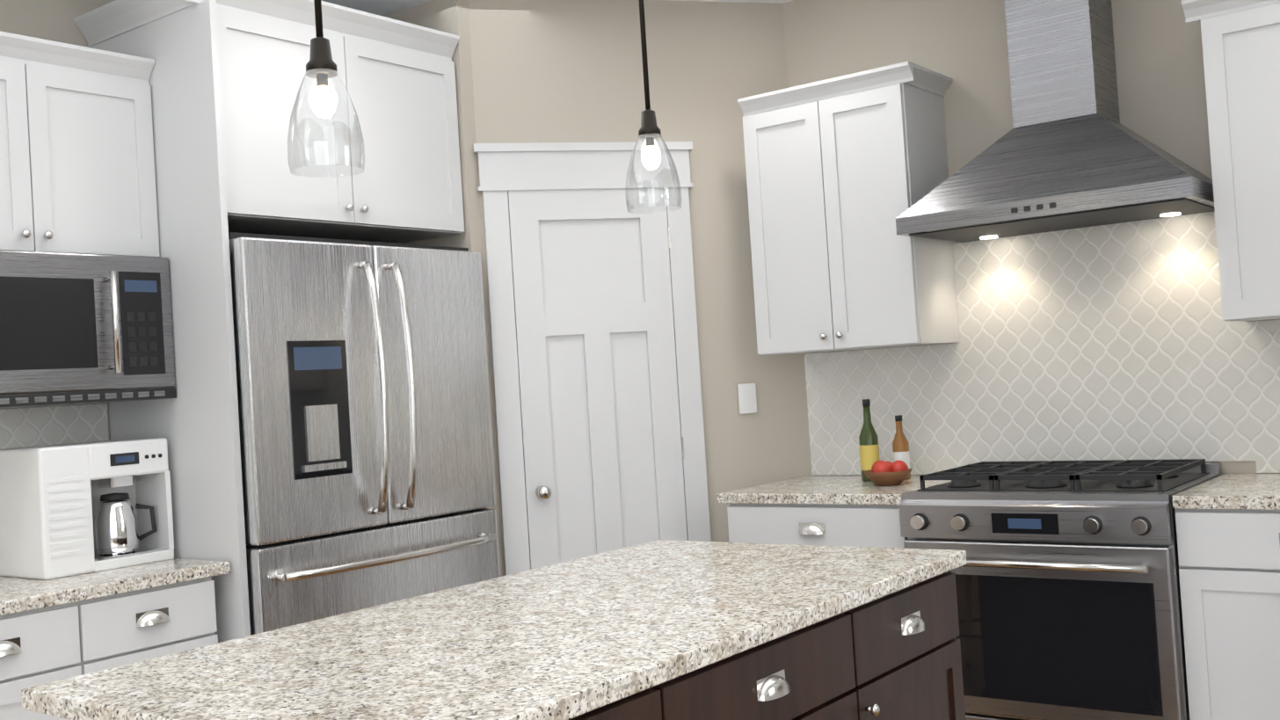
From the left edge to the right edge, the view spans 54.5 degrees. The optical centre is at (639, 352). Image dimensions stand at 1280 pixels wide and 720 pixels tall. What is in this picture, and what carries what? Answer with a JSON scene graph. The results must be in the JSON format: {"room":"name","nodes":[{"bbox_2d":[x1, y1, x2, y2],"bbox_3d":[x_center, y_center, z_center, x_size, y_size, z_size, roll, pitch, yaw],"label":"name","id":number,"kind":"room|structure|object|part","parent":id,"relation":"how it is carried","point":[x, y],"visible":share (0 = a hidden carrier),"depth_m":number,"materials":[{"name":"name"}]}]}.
{"room":"kitchen","nodes":[
{"label":"kitchen","id":0,"kind":"room"},
{"bbox_2d":[0,0,115,440],"bbox_3d":[-3.228,0.178,2.180,0.100,2.770,9.220,-5,-2,37],"label":"wall","id":1,"kind":"structure","parent":0,"point":[53,20],"depth_m":3.98,"materials":[{"name":"beige paint"}]},
{"bbox_2d":[0,403,109,449],"bbox_3d":[-2.257,0.415,3.341,0.006,0.506,1.765,-5,-2,37],"label":"tile backsplash","id":2,"kind":"structure","parent":1,"relation":"attached to","point":[23,427],"depth_m":3.90,"materials":[{"name":"beige tile"}]},
{"bbox_2d":[0,31,159,257],"bbox_3d":[-1.868,-0.582,3.643,0.379,0.615,0.785,-5,-2,37],"label":"wall cabinet","id":3,"kind":"object","parent":1,"relation":"attached to","point":[77,175],"visible":0.98,"depth_m":3.66,"materials":[{"name":"white wood"}]},
{"bbox_2d":[0,250,176,408],"bbox_3d":[-1.807,-0.060,3.609,0.450,0.433,0.780,-5,-2,37],"label":"microwave","id":4,"kind":"object","parent":1,"relation":"attached to","point":[82,329],"visible":1,"depth_m":3.59,"materials":[{"name":"silver metal"}]},
{"bbox_2d":[73,0,464,243],"bbox_3d":[-1.226,-0.763,4.272,0.660,0.715,1.094,-5,-2,37],"label":"upper cabinet","id":5,"kind":"object","parent":1,"relation":"attached to","point":[397,77],"visible":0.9,"depth_m":4.09,"materials":[{"name":"white wood"}]},
{"bbox_2d":[385,0,502,576],"bbox_3d":[-0.825,0.086,4.723,0.650,2.770,0.060,-5,-2,37],"label":"wall","id":6,"kind":"structure","parent":0,"point":[449,16],"depth_m":4.55,"materials":[{"name":"beige paint"}]},
{"bbox_2d":[320,0,792,16],"bbox_3d":[-0.761,-1.435,0.265,8.000,0.050,9.220,-5,-2,37],"label":"ceiling","id":7,"kind":"structure","parent":0,"point":[383,8],"depth_m":4.65,"materials":[{"name":"white paint"}]},
{"bbox_2d":[287,0,364,177],"bbox_3d":[-0.565,-0.841,2.128,0.136,1.068,0.134,-5,-2,37],"label":"pendant light","id":8,"kind":"object","parent":7,"relation":"hanging from","point":[321,58],"depth_m":2.11,"materials":[{"name":"clear glass"}]},
{"bbox_3d":[-0.537,-0.393,2.118,0.128,0.170,0.128,-5,-2,37],"label":"pendant light shade","id":9,"kind":"part","parent":8,"relation":"part of","materials":[{"name":"clear glass"}]},
{"bbox_2d":[625,0,682,212],"bbox_3d":[-0.001,-0.860,2.854,0.136,1.068,0.134,-5,-2,37],"label":"pendant light","id":10,"kind":"object","parent":7,"relation":"hanging from","point":[649,127],"depth_m":2.84,"materials":[{"name":"clear glass"}]},
{"bbox_3d":[0.028,-0.412,2.844,0.128,0.170,0.128,-5,-2,37],"label":"pendant light shade","id":11,"kind":"part","parent":10,"relation":"part of","materials":[{"name":"clear glass"}]},
{"bbox_2d":[467,0,812,575],"bbox_3d":[0.038,0.033,4.769,1.250,2.770,0.100,-3,-1,-16],"label":"wall","id":12,"kind":"structure","parent":0,"point":[557,70],"depth_m":4.79,"materials":[{"name":"beige paint"}]},
{"bbox_2d":[472,141,711,575],"bbox_3d":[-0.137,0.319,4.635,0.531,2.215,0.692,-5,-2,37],"label":"door","id":13,"kind":"structure","parent":12,"relation":"attached to","point":[596,371],"depth_m":4.64,"materials":[{"name":"white wood"}]},
{"bbox_2d":[737,383,756,414],"bbox_3d":[0.416,0.175,4.805,0.072,0.115,0.008,-3,-1,-16],"label":"light switch","id":14,"kind":"object","parent":12,"relation":"attached to","point":[747,397],"visible":1,"depth_m":4.80,"materials":[{"name":"white plastic"}]},
{"bbox_2d":[782,0,1279,475],"bbox_3d":[1.329,-0.056,4.439,4.430,2.770,0.100,-5,-2,37],"label":"wall","id":15,"kind":"structure","parent":0,"point":[1160,79],"depth_m":4.44,"materials":[{"name":"beige paint"}]},
{"bbox_2d":[737,61,959,355],"bbox_3d":[0.774,-0.492,4.546,0.685,0.955,0.379,-5,-2,37],"label":"upper cabinet","id":16,"kind":"object","parent":15,"relation":"attached to","point":[843,172],"visible":0.96,"depth_m":4.41,"materials":[{"name":"white wood"}]},
{"bbox_2d":[804,210,1279,475],"bbox_3d":[1.801,-0.030,4.015,2.950,0.836,0.006,-5,-2,37],"label":"tile backsplash","id":17,"kind":"structure","parent":15,"relation":"attached to","point":[1120,341],"depth_m":4.25,"materials":[{"name":"beige tile"}]},
{"bbox_2d":[895,0,1214,242],"bbox_3d":[1.331,-0.932,4.034,0.920,1.036,0.502,-5,-2,37],"label":"range hood","id":18,"kind":"object","parent":15,"relation":"attached to","point":[1068,151],"visible":0.98,"depth_m":3.98,"materials":[{"name":"silver metal"}]},
{"bbox_2d":[1181,0,1279,321],"bbox_3d":[2.020,-0.593,3.596,0.705,0.955,0.379,-5,-2,37],"label":"upper cabinet","id":19,"kind":"object","parent":15,"relation":"attached to","point":[1240,40],"visible":1,"depth_m":3.61,"materials":[{"name":"white wood"}]},
{"bbox_3d":[-0.584,1.379,0.199,8.000,0.050,9.220,-5,-2,37],"label":"floor","id":20,"kind":"structure","parent":0,"visible":0},
{"bbox_2d":[0,576,218,719],"bbox_3d":[-1.728,1.088,3.443,0.630,0.824,0.889,-5,-2,37],"label":"base cabinet","id":21,"kind":"object","parent":20,"relation":"on","point":[43,645],"visible":0.52,"depth_m":3.31,"materials":[{"name":"white wood"}]},
{"bbox_2d":[0,558,230,615],"bbox_3d":[-2.016,0.667,3.102,0.640,0.035,1.855,-5,-2,37],"label":"countertop","id":22,"kind":"structure","parent":21,"relation":"on","point":[19,594],"depth_m":3.42,"materials":[{"name":"stone"}]},
{"bbox_2d":[0,437,174,580],"bbox_3d":[-1.662,0.456,3.722,0.284,0.370,0.400,-5,-2,37],"label":"coffee maker","id":23,"kind":"object","parent":22,"relation":"on","point":[68,510],"visible":1,"depth_m":3.60,"materials":[{"name":"white plastic"}]},
{"bbox_2d":[89,0,250,642],"bbox_3d":[-1.454,0.231,3.860,0.670,2.520,0.022,-5,-2,37],"label":"panel","id":24,"kind":"object","parent":20,"relation":"on","point":[195,423],"visible":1,"depth_m":3.74,"materials":[{"name":"white wood"}]},
{"bbox_2d":[228,232,500,635],"bbox_3d":[-1.062,0.560,4.221,0.813,1.830,1.000,-5,-2,37],"label":"refrigerator","id":25,"kind":"object","parent":20,"relation":"on","point":[365,432],"visible":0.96,"depth_m":3.94,"materials":[{"name":"silver metal"}]},
{"bbox_2d":[568,678,677,719],"bbox_3d":[-0.351,0.970,1.976,0.608,0.820,0.564,-5,-2,37],"label":"base cabinet","id":26,"kind":"object","parent":20,"relation":"on","point":[656,702],"depth_m":1.99,"materials":[{"name":"brown wood"}]},
{"bbox_2d":[674,600,881,719],"bbox_3d":[0.027,0.957,2.458,0.590,0.820,0.778,-5,-2,37],"label":"base cabinet","id":27,"kind":"object","parent":20,"relation":"on","point":[827,669],"depth_m":2.38,"materials":[{"name":"brown wood"}]},
{"bbox_2d":[727,503,908,548],"bbox_3d":[0.780,0.932,4.400,0.680,0.865,0.659,-5,-2,37],"label":"base cabinet","id":28,"kind":"object","parent":20,"relation":"on","point":[876,526],"visible":0.1,"depth_m":4.15,"materials":[{"name":"white wood"}]},
{"bbox_2d":[716,475,951,505],"bbox_3d":[0.745,0.484,4.427,0.708,0.035,0.640,-5,-2,37],"label":"countertop","id":29,"kind":"structure","parent":28,"relation":"on","point":[832,490],"depth_m":4.27,"materials":[{"name":"stone"}]},
{"bbox_2d":[858,399,879,481],"bbox_3d":[0.830,0.315,4.513,0.069,0.295,0.067,-5,-2,37],"label":"wine bottle","id":30,"kind":"object","parent":29,"relation":"on","point":[869,447],"visible":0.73,"depth_m":4.49,"materials":[{"name":"green glass"}]},
{"bbox_2d":[862,460,911,486],"bbox_3d":[0.857,0.415,4.307,0.170,0.084,0.167,-5,-2,37],"label":"fruit bowl","id":31,"kind":"object","parent":29,"relation":"on","point":[881,473],"visible":1,"depth_m":4.26,"materials":[{"name":"brown wood"}]},
{"bbox_2d":[892,414,910,479],"bbox_3d":[0.941,0.341,4.492,0.059,0.230,0.058,-5,-2,37],"label":"oil bottle","id":32,"kind":"object","parent":29,"relation":"on","point":[900,447],"visible":0.62,"depth_m":4.47,"materials":[{"name":"brown glass"}]},
{"bbox_2d":[874,570,965,719],"bbox_3d":[0.385,0.946,2.944,0.608,0.820,0.548,-5,-2,37],"label":"base cabinet","id":33,"kind":"object","parent":20,"relation":"on","point":[895,656],"depth_m":2.80,"materials":[{"name":"brown wood"}]},
{"bbox_2d":[21,539,966,719],"bbox_3d":[-0.132,0.541,2.558,0.930,0.035,1.825,-5,-2,37],"label":"countertop","id":34,"kind":"structure","parent":33,"relation":"on","point":[567,640],"depth_m":2.26,"materials":[{"name":"stone"}]},
{"bbox_2d":[898,458,1221,719],"bbox_3d":[1.346,0.841,3.916,0.805,0.953,0.726,-5,-2,37],"label":"gas range","id":35,"kind":"object","parent":20,"relation":"on","point":[1068,592],"visible":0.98,"depth_m":3.64,"materials":[{"name":"silver metal"}]},
{"bbox_2d":[1174,508,1279,719],"bbox_3d":[2.024,0.832,3.452,0.823,0.865,0.659,-5,-2,37],"label":"base cabinet","id":36,"kind":"object","parent":20,"relation":"on","point":[1229,566],"visible":0.94,"depth_m":3.39,"materials":[{"name":"white wood"}]},
{"bbox_3d":[1.526,0.822,1.658,0.659,0.865,2.897,-5,-2,37],"label":"base cabinet","id":37,"kind":"object","parent":20,"relation":"on","visible":0},
{"bbox_2d":[1171,473,1279,509],"bbox_3d":[1.977,0.384,3.469,0.780,0.035,0.662,-5,-2,37],"label":"countertop","id":38,"kind":"structure","parent":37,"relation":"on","point":[1242,491],"depth_m":3.37,"materials":[{"name":"stone"}]}
]}

